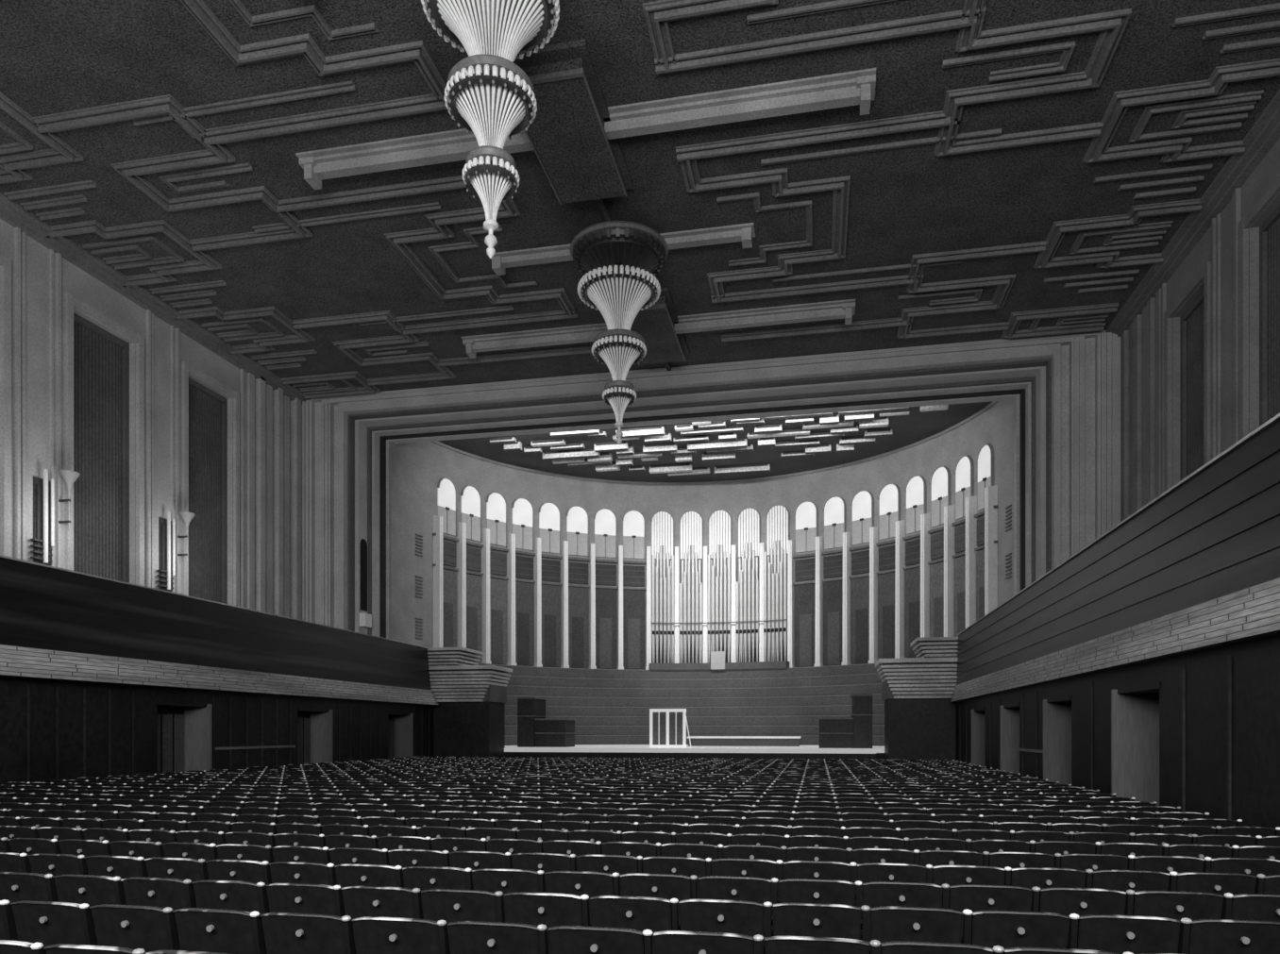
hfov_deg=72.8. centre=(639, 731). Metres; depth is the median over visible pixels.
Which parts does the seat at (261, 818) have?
rail, backrest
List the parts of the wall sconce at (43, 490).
stem, lamp shade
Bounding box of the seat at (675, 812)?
[665,808,707,824]
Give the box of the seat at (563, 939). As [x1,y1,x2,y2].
[547,926,652,953]
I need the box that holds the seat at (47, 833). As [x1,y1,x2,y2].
[36,826,84,841]
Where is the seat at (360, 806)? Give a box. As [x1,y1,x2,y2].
[351,803,387,816]
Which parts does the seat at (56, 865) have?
rail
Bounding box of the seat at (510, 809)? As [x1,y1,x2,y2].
[502,806,541,820]
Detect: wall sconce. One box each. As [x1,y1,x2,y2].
[30,469,80,566]
[156,510,195,592]
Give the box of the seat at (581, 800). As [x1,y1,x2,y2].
[575,797,611,808]
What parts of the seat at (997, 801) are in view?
rail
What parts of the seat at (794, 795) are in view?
backrest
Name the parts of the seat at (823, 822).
rail, backrest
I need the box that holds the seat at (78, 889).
[52,875,126,907]
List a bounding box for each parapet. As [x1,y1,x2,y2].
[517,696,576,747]
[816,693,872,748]
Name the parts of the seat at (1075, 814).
rail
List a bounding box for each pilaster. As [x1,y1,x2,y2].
[433,515,443,647]
[456,522,466,648]
[480,528,491,664]
[505,533,516,665]
[534,537,542,667]
[560,540,569,668]
[588,543,596,669]
[616,545,623,669]
[644,546,651,670]
[674,546,679,663]
[703,546,707,663]
[730,544,736,662]
[758,542,765,661]
[787,539,794,668]
[814,536,824,666]
[841,531,850,665]
[868,526,877,663]
[894,520,905,658]
[920,512,930,638]
[943,505,955,637]
[965,495,976,628]
[984,485,997,615]
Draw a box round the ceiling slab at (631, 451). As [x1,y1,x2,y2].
[616,445,634,455]
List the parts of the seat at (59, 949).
backrest, arm knob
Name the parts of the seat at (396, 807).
rail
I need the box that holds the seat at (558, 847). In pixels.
[542,840,601,871]
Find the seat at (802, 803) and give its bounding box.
[798,801,838,813]
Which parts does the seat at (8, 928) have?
backrest, arm knob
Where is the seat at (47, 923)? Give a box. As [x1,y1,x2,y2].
[9,900,97,946]
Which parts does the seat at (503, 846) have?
rail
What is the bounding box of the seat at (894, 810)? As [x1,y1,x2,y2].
[882,807,926,820]
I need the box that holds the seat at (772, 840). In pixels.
[732,834,790,869]
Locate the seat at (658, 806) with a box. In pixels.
[636,803,674,815]
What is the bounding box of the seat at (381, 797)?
[374,794,406,804]
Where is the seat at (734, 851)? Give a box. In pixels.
[723,844,787,899]
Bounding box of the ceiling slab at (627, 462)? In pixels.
[616,457,633,466]
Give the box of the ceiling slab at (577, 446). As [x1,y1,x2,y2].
[550,442,584,451]
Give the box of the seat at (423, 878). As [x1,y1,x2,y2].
[402,866,473,919]
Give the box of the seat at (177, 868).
[144,858,209,895]
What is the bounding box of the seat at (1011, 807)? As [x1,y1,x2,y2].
[1002,804,1045,815]
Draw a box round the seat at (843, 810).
[840,807,882,819]
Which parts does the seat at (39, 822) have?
rail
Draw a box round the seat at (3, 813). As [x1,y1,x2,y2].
[0,808,8,816]
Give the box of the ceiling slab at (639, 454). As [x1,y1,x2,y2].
[617,451,662,458]
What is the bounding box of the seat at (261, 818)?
[235,814,278,833]
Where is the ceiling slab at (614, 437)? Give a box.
[612,434,639,440]
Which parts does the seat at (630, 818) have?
rail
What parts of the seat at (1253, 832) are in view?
rail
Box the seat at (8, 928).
[0,899,17,941]
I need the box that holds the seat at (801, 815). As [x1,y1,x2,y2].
[795,811,841,827]
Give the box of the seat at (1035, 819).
[1032,816,1083,831]
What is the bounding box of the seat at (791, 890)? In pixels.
[778,878,862,929]
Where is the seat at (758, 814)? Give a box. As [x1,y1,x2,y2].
[751,810,795,826]
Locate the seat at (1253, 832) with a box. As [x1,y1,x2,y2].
[1220,826,1279,845]
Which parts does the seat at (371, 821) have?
rail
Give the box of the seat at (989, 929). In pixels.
[970,910,1079,953]
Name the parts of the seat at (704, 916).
number plate, rail, arm knob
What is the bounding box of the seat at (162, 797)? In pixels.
[153,794,185,801]
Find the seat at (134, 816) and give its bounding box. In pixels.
[117,811,157,821]
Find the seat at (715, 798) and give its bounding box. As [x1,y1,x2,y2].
[692,794,726,805]
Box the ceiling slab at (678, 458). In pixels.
[674,454,691,462]
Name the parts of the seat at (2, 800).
backrest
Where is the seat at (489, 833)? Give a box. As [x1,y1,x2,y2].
[466,827,517,851]
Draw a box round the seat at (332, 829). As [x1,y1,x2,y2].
[321,824,370,844]
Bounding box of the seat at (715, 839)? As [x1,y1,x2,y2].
[676,832,732,858]
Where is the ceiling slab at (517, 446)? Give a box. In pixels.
[504,440,522,451]
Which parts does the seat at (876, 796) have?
rail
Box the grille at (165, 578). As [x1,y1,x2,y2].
[156,570,173,592]
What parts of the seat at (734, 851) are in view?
rail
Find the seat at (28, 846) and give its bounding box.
[7,838,61,855]
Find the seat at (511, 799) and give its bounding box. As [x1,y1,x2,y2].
[506,796,540,804]
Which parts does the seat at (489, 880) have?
rail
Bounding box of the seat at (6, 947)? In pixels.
[0,940,46,953]
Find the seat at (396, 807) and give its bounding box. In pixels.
[387,804,424,816]
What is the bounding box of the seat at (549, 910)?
[503,892,591,953]
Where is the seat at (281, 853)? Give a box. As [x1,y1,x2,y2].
[271,845,331,864]
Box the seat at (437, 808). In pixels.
[424,805,463,817]
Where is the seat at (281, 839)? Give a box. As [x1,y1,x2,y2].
[274,833,326,847]
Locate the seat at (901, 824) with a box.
[893,820,944,839]
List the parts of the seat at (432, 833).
rail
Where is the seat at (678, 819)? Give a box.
[653,815,698,832]
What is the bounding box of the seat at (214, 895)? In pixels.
[191,880,269,941]
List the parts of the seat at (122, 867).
rail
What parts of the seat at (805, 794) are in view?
backrest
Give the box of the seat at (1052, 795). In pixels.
[1042,792,1078,800]
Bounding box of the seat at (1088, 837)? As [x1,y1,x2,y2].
[1073,832,1135,854]
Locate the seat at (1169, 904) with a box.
[1132,891,1233,953]
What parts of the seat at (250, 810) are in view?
backrest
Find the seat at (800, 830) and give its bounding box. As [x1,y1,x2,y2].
[791,825,845,849]
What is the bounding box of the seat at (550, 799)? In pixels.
[540,796,575,807]
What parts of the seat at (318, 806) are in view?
rail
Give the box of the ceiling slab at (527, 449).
[523,446,541,454]
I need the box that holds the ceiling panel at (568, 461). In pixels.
[552,457,584,464]
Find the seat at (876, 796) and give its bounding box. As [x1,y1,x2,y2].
[871,793,907,798]
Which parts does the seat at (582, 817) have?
rail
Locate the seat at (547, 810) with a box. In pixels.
[541,807,581,821]
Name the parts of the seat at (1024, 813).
rail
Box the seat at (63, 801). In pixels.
[48,798,80,805]
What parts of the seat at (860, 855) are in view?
rail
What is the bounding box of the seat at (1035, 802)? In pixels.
[1030,800,1072,807]
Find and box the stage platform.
[504,744,884,760]
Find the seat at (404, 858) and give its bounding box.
[387,849,450,888]
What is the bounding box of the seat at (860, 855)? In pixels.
[852,848,919,902]
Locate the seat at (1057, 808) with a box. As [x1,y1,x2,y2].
[1045,805,1090,811]
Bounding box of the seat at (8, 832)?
[0,825,39,840]
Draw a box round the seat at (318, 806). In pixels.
[314,803,351,809]
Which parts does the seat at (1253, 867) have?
rail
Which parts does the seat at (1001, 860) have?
rail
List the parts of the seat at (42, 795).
backrest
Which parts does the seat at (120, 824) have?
rail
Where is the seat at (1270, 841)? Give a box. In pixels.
[1260,836,1279,846]
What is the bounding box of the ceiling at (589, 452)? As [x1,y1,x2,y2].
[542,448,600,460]
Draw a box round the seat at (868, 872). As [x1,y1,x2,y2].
[857,862,932,924]
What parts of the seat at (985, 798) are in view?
rail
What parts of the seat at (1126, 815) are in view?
rail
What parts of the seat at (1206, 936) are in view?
rail, number plate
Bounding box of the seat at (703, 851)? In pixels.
[661,843,723,876]
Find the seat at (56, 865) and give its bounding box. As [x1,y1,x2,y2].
[27,854,88,876]
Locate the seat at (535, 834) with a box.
[517,828,569,853]
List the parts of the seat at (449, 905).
number plate, rail, arm knob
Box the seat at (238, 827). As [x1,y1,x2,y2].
[231,822,277,842]
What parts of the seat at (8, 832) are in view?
rail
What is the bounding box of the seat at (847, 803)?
[838,801,877,811]
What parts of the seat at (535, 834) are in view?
rail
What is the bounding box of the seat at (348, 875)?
[334,863,404,913]
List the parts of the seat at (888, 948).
backrest, rail, arm knob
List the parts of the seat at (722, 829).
rail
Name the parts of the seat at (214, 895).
number plate, rail, backrest, arm knob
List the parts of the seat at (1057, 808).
rail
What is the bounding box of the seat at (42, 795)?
[34,792,65,799]
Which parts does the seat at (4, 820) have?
backrest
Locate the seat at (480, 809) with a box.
[463,806,502,819]
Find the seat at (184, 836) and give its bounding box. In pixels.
[175,830,226,858]
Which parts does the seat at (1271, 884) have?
rail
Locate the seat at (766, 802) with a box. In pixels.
[759,800,798,812]
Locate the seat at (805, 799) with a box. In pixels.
[799,796,836,808]
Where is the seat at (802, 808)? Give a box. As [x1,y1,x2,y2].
[797,806,839,820]
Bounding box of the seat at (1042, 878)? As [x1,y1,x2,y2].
[1010,867,1093,911]
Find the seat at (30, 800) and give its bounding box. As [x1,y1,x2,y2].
[16,797,49,804]
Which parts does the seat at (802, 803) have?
backrest, rail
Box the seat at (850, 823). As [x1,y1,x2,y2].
[843,819,893,836]
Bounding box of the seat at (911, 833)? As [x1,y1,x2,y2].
[900,828,957,850]
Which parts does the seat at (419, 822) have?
rail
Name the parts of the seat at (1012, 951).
backrest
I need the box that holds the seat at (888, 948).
[880,942,1004,953]
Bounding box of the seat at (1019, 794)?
[1006,791,1043,796]
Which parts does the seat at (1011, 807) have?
rail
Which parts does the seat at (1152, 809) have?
backrest, rail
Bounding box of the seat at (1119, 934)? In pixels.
[1077,914,1192,953]
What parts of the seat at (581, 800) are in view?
rail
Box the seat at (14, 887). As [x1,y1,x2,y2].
[0,872,58,903]
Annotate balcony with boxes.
[0,555,437,705]
[950,412,1279,702]
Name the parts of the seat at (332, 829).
rail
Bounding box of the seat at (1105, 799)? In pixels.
[1094,796,1135,802]
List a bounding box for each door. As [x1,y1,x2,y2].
[157,701,211,774]
[297,707,332,764]
[388,711,413,758]
[970,707,985,767]
[999,702,1019,774]
[1042,694,1071,785]
[1111,682,1159,807]
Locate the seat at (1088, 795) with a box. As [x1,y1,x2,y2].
[1078,792,1116,801]
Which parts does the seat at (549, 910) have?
number plate, rail, arm knob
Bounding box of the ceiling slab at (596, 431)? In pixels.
[550,429,599,437]
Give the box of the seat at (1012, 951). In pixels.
[1003,947,1133,953]
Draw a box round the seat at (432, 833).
[417,826,466,848]
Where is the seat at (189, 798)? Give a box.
[184,795,216,806]
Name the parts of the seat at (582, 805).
rail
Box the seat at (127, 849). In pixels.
[108,841,164,859]
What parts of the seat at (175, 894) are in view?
number plate, rail, arm knob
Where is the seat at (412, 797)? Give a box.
[406,794,439,805]
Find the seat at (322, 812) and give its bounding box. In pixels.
[316,808,356,822]
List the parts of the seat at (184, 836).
rail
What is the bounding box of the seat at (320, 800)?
[313,797,347,804]
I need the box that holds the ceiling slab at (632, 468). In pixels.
[628,466,645,471]
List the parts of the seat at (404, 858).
rail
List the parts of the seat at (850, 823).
rail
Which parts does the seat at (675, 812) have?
rail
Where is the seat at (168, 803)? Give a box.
[144,799,177,811]
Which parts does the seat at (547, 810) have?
rail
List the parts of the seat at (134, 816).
rail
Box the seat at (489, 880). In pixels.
[471,868,545,923]
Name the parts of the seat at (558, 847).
rail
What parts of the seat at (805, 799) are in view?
rail, backrest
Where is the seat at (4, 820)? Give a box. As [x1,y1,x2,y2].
[0,816,22,826]
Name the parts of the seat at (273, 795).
backrest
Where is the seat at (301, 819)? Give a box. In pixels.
[276,815,319,825]
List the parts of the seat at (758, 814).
rail, backrest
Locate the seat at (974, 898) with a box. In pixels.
[948,884,1041,938]
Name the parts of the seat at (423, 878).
rail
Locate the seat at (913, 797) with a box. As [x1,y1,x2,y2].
[907,794,943,803]
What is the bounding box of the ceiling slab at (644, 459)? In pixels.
[640,455,657,461]
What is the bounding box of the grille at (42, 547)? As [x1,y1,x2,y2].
[30,538,52,566]
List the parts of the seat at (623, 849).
rail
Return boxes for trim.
[0,91,206,184]
[0,120,33,154]
[0,193,310,404]
[3,179,96,219]
[45,211,312,286]
[82,235,184,269]
[109,93,471,213]
[133,80,355,125]
[149,280,226,307]
[158,162,252,193]
[173,306,405,354]
[179,0,447,102]
[202,317,284,341]
[215,745,295,750]
[229,0,378,40]
[250,349,317,370]
[252,202,513,325]
[280,366,455,399]
[292,379,357,394]
[331,309,592,367]
[362,341,428,356]
[383,196,576,317]
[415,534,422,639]
[428,224,537,288]
[431,401,999,485]
[432,532,646,564]
[432,563,646,589]
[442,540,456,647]
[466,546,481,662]
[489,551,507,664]
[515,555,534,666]
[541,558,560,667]
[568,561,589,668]
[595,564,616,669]
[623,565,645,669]
[641,0,778,68]
[654,6,1131,161]
[679,158,850,302]
[711,274,1015,342]
[716,192,812,266]
[747,0,896,24]
[760,128,1001,282]
[792,505,998,558]
[792,540,998,585]
[794,557,815,667]
[823,554,842,665]
[850,550,869,664]
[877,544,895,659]
[896,303,1119,338]
[897,287,982,305]
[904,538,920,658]
[908,198,1204,282]
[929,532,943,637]
[933,58,1279,163]
[942,40,1075,82]
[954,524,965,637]
[960,0,986,22]
[976,517,984,621]
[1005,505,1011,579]
[1018,748,1042,753]
[1028,312,1110,331]
[1043,269,1138,293]
[1068,220,1172,254]
[1093,164,1212,199]
[1105,88,1279,336]
[1128,90,1263,142]
[1172,2,1279,53]
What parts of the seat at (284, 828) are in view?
rail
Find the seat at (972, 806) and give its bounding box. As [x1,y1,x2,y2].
[960,803,1003,814]
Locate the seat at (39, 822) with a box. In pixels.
[20,817,63,828]
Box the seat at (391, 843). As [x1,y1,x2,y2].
[377,836,432,861]
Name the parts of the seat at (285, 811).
rail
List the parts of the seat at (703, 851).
rail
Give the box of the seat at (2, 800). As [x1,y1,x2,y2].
[0,796,17,803]
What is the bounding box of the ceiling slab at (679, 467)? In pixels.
[649,463,692,473]
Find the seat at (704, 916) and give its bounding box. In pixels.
[678,899,774,953]
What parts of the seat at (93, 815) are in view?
rail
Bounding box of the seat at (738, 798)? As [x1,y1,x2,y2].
[727,795,763,806]
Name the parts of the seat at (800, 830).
rail, backrest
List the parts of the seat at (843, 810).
rail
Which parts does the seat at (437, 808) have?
rail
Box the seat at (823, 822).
[793,818,842,837]
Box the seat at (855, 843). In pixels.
[848,837,909,862]
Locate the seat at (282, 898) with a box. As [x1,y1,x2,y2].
[265,883,345,917]
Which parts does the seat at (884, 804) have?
rail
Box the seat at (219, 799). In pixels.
[216,796,248,802]
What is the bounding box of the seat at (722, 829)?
[689,824,739,845]
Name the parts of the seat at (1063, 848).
rail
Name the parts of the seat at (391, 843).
rail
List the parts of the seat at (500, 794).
backrest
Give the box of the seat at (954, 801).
[951,799,991,808]
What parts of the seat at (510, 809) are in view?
rail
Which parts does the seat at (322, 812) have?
rail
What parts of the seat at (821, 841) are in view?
rail, backrest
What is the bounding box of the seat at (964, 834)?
[957,829,1014,851]
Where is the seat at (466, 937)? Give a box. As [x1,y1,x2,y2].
[447,921,548,953]
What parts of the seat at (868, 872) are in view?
rail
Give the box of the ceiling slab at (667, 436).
[644,432,671,443]
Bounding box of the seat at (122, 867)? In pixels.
[84,856,148,879]
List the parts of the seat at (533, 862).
rail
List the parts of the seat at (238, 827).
rail, backrest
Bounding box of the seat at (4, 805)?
[0,802,30,810]
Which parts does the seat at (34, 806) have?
rail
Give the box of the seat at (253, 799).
[247,796,280,808]
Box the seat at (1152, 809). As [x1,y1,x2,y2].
[1134,806,1180,815]
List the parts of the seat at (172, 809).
rail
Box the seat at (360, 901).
[341,886,423,948]
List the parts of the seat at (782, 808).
rail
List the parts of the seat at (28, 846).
rail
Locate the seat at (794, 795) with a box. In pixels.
[766,792,800,802]
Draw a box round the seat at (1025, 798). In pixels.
[1017,795,1056,804]
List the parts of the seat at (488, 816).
rail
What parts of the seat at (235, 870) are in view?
rail, backrest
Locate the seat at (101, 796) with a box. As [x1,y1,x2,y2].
[93,793,124,800]
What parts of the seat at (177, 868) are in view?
rail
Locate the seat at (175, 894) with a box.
[120,877,196,923]
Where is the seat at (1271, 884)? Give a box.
[1263,875,1279,894]
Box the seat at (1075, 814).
[1062,810,1111,824]
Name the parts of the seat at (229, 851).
rail, backrest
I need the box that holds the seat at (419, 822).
[404,817,450,837]
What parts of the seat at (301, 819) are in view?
rail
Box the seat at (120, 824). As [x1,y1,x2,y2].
[101,819,145,830]
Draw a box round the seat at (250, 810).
[240,807,279,822]
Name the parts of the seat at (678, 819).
rail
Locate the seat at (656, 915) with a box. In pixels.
[589,895,680,953]
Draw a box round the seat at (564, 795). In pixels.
[556,792,589,802]
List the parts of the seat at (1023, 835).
rail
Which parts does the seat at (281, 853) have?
rail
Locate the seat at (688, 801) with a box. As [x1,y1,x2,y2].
[684,799,721,809]
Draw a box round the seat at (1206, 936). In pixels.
[1188,919,1279,953]
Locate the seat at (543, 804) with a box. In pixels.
[522,801,559,811]
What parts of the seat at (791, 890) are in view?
number plate, rail, backrest, arm knob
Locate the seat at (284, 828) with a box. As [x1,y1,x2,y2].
[275,823,322,835]
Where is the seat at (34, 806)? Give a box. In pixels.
[29,803,64,810]
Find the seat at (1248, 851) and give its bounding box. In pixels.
[1237,845,1279,860]
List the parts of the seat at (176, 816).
rail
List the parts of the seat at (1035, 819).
rail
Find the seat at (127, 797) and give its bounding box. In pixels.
[123,794,154,801]
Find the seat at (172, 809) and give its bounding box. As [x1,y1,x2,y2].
[167,806,204,818]
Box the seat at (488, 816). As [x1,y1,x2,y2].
[478,811,520,827]
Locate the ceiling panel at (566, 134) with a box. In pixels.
[513,39,633,221]
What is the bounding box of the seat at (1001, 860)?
[988,852,1061,885]
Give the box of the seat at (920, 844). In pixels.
[909,838,971,865]
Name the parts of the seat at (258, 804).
backrest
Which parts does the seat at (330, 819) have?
rail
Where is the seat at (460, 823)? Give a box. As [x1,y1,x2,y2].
[450,818,495,838]
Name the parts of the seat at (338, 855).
rail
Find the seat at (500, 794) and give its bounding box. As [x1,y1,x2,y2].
[492,791,524,799]
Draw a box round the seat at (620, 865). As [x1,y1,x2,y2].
[576,855,642,895]
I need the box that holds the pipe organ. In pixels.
[648,539,789,670]
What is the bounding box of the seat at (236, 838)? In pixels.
[223,832,275,862]
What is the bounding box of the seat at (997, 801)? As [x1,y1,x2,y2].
[991,799,1031,808]
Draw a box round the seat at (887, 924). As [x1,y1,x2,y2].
[870,907,972,953]
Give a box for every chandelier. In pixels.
[421,0,559,258]
[569,220,668,444]
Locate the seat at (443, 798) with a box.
[439,795,472,805]
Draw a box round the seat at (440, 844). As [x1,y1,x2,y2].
[431,837,487,867]
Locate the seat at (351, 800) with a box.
[346,798,380,805]
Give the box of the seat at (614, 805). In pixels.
[597,802,636,814]
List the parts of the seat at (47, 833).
rail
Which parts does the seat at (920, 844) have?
rail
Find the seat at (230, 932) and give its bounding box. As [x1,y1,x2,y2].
[172,909,266,953]
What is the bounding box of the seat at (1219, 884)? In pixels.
[1176,872,1265,919]
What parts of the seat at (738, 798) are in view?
rail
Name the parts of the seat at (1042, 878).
rail, arm knob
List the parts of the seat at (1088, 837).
rail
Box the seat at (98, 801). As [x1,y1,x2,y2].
[79,798,112,806]
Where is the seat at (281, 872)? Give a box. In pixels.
[269,861,336,886]
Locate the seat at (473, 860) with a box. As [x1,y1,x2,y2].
[449,851,512,890]
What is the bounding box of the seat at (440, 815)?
[437,811,477,826]
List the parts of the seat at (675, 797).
rail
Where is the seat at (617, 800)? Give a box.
[611,798,647,808]
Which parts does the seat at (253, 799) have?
backrest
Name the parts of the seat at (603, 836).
rail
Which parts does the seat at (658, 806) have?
rail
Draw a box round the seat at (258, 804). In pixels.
[244,801,280,813]
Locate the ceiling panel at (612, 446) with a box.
[594,440,628,452]
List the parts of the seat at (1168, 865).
rail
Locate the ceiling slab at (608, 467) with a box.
[595,462,620,471]
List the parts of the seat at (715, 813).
rail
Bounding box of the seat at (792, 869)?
[783,860,857,903]
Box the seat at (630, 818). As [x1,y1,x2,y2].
[607,814,652,831]
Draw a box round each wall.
[0,218,301,620]
[0,675,433,785]
[388,400,1013,670]
[478,663,884,746]
[955,634,1279,836]
[1121,137,1279,521]
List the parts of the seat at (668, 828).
rail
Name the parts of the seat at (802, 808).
rail, backrest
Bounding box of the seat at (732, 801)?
[722,799,759,811]
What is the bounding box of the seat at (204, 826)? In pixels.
[186,821,232,843]
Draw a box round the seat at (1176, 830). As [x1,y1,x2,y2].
[1162,825,1221,844]
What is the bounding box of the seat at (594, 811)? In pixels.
[581,808,623,822]
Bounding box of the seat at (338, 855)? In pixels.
[329,847,389,880]
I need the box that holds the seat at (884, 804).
[877,802,919,814]
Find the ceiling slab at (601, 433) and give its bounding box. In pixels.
[588,430,606,437]
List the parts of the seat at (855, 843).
rail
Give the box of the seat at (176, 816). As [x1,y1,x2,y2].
[156,812,197,829]
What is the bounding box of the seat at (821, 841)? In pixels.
[790,835,848,863]
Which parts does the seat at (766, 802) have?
rail, backrest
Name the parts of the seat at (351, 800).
rail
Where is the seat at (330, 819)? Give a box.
[319,815,362,831]
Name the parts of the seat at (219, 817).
rail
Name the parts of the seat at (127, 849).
rail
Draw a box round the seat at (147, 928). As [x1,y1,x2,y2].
[89,904,180,952]
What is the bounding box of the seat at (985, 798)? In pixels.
[979,795,1018,804]
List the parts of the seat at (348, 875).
rail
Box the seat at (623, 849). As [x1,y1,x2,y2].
[601,842,660,874]
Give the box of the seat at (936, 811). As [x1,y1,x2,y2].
[926,808,971,819]
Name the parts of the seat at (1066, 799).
rail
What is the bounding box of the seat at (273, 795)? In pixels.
[251,792,281,803]
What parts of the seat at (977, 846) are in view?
rail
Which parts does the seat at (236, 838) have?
rail, backrest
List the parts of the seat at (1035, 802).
rail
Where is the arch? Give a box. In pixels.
[301,330,1121,639]
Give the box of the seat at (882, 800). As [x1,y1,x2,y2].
[874,797,912,808]
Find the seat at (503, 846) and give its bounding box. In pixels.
[486,839,543,869]
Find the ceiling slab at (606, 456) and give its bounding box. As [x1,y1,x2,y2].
[587,452,612,462]
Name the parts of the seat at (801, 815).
rail, backrest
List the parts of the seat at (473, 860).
rail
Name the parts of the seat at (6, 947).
rail, backrest, arm knob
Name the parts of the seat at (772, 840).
rail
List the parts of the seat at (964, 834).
rail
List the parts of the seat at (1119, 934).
rail, number plate, arm knob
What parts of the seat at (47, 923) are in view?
number plate, rail, arm knob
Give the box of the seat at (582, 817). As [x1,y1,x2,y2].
[563,813,607,830]
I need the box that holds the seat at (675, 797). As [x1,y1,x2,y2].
[657,794,691,802]
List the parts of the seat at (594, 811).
rail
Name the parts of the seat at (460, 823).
rail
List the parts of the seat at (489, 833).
rail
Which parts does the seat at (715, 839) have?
rail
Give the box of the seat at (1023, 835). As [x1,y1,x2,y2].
[1013,830,1074,852]
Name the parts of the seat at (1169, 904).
rail, number plate, arm knob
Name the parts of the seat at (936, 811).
rail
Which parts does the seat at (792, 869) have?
backrest, rail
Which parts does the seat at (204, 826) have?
rail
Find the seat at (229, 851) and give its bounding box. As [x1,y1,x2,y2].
[216,843,273,877]
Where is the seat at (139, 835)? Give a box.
[128,829,177,843]
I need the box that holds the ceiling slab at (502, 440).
[489,437,516,444]
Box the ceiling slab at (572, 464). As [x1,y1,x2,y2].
[568,458,611,467]
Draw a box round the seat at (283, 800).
[280,797,313,803]
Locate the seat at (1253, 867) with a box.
[1210,858,1279,893]
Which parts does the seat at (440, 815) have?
rail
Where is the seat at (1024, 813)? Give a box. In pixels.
[1016,809,1063,822]
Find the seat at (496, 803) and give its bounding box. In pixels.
[486,800,522,809]
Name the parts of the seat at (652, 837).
rail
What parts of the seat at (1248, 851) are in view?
rail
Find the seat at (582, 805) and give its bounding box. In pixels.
[559,802,597,813]
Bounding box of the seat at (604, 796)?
[589,793,623,802]
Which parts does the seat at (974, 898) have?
rail, number plate, arm knob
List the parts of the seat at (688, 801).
rail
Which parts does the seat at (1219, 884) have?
rail, number plate, arm knob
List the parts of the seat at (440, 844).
rail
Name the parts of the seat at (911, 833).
rail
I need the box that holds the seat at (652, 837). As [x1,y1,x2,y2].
[622,831,675,857]
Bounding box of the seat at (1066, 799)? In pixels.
[1056,796,1095,801]
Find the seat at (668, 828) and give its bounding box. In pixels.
[639,823,688,843]
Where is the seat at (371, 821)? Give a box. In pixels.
[361,816,405,835]
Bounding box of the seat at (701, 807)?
[674,804,715,816]
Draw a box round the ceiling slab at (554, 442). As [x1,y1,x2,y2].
[530,438,565,447]
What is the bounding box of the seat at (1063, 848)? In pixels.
[1034,841,1101,868]
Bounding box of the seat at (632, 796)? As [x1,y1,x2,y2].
[623,793,656,799]
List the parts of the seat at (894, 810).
rail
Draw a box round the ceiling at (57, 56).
[0,0,1279,391]
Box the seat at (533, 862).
[511,853,576,892]
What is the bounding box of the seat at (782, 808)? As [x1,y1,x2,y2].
[756,805,796,819]
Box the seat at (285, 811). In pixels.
[278,808,317,816]
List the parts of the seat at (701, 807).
rail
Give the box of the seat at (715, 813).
[707,809,751,825]
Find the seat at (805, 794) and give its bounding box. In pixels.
[800,792,835,798]
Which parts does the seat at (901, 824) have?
rail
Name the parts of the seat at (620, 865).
rail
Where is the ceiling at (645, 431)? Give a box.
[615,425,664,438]
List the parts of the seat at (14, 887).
number plate, rail, arm knob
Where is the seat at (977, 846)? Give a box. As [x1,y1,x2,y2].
[971,840,1035,866]
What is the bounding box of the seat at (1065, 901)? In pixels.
[1038,887,1134,946]
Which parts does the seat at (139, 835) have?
rail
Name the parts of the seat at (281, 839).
rail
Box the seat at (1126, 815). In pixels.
[1110,811,1160,819]
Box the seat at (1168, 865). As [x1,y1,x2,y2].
[1133,856,1212,889]
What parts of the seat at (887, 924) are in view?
rail, number plate, arm knob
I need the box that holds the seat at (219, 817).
[195,813,236,828]
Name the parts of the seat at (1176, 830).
rail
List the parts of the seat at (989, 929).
rail, number plate, arm knob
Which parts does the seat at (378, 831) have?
rail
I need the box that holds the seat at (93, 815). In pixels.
[80,810,119,820]
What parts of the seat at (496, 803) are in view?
backrest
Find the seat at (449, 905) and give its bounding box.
[421,889,505,953]
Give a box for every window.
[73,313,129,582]
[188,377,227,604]
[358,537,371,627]
[437,477,457,536]
[460,485,482,541]
[485,491,507,546]
[511,497,534,550]
[538,501,561,554]
[566,505,589,555]
[593,507,617,557]
[622,509,645,558]
[651,509,673,663]
[679,509,703,663]
[707,508,731,663]
[737,506,760,662]
[765,504,789,661]
[793,500,818,553]
[822,495,845,549]
[850,489,874,545]
[876,482,900,539]
[903,474,926,534]
[928,465,951,527]
[953,454,974,520]
[975,443,993,510]
[1179,291,1203,481]
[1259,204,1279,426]
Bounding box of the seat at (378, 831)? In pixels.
[368,825,417,849]
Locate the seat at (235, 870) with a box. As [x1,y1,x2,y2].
[205,859,271,904]
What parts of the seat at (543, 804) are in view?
rail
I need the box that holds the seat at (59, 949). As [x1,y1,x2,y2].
[43,943,146,953]
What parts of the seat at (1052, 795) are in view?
rail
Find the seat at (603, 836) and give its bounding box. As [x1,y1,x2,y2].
[569,830,622,855]
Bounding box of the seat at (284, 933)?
[260,912,356,953]
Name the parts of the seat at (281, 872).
rail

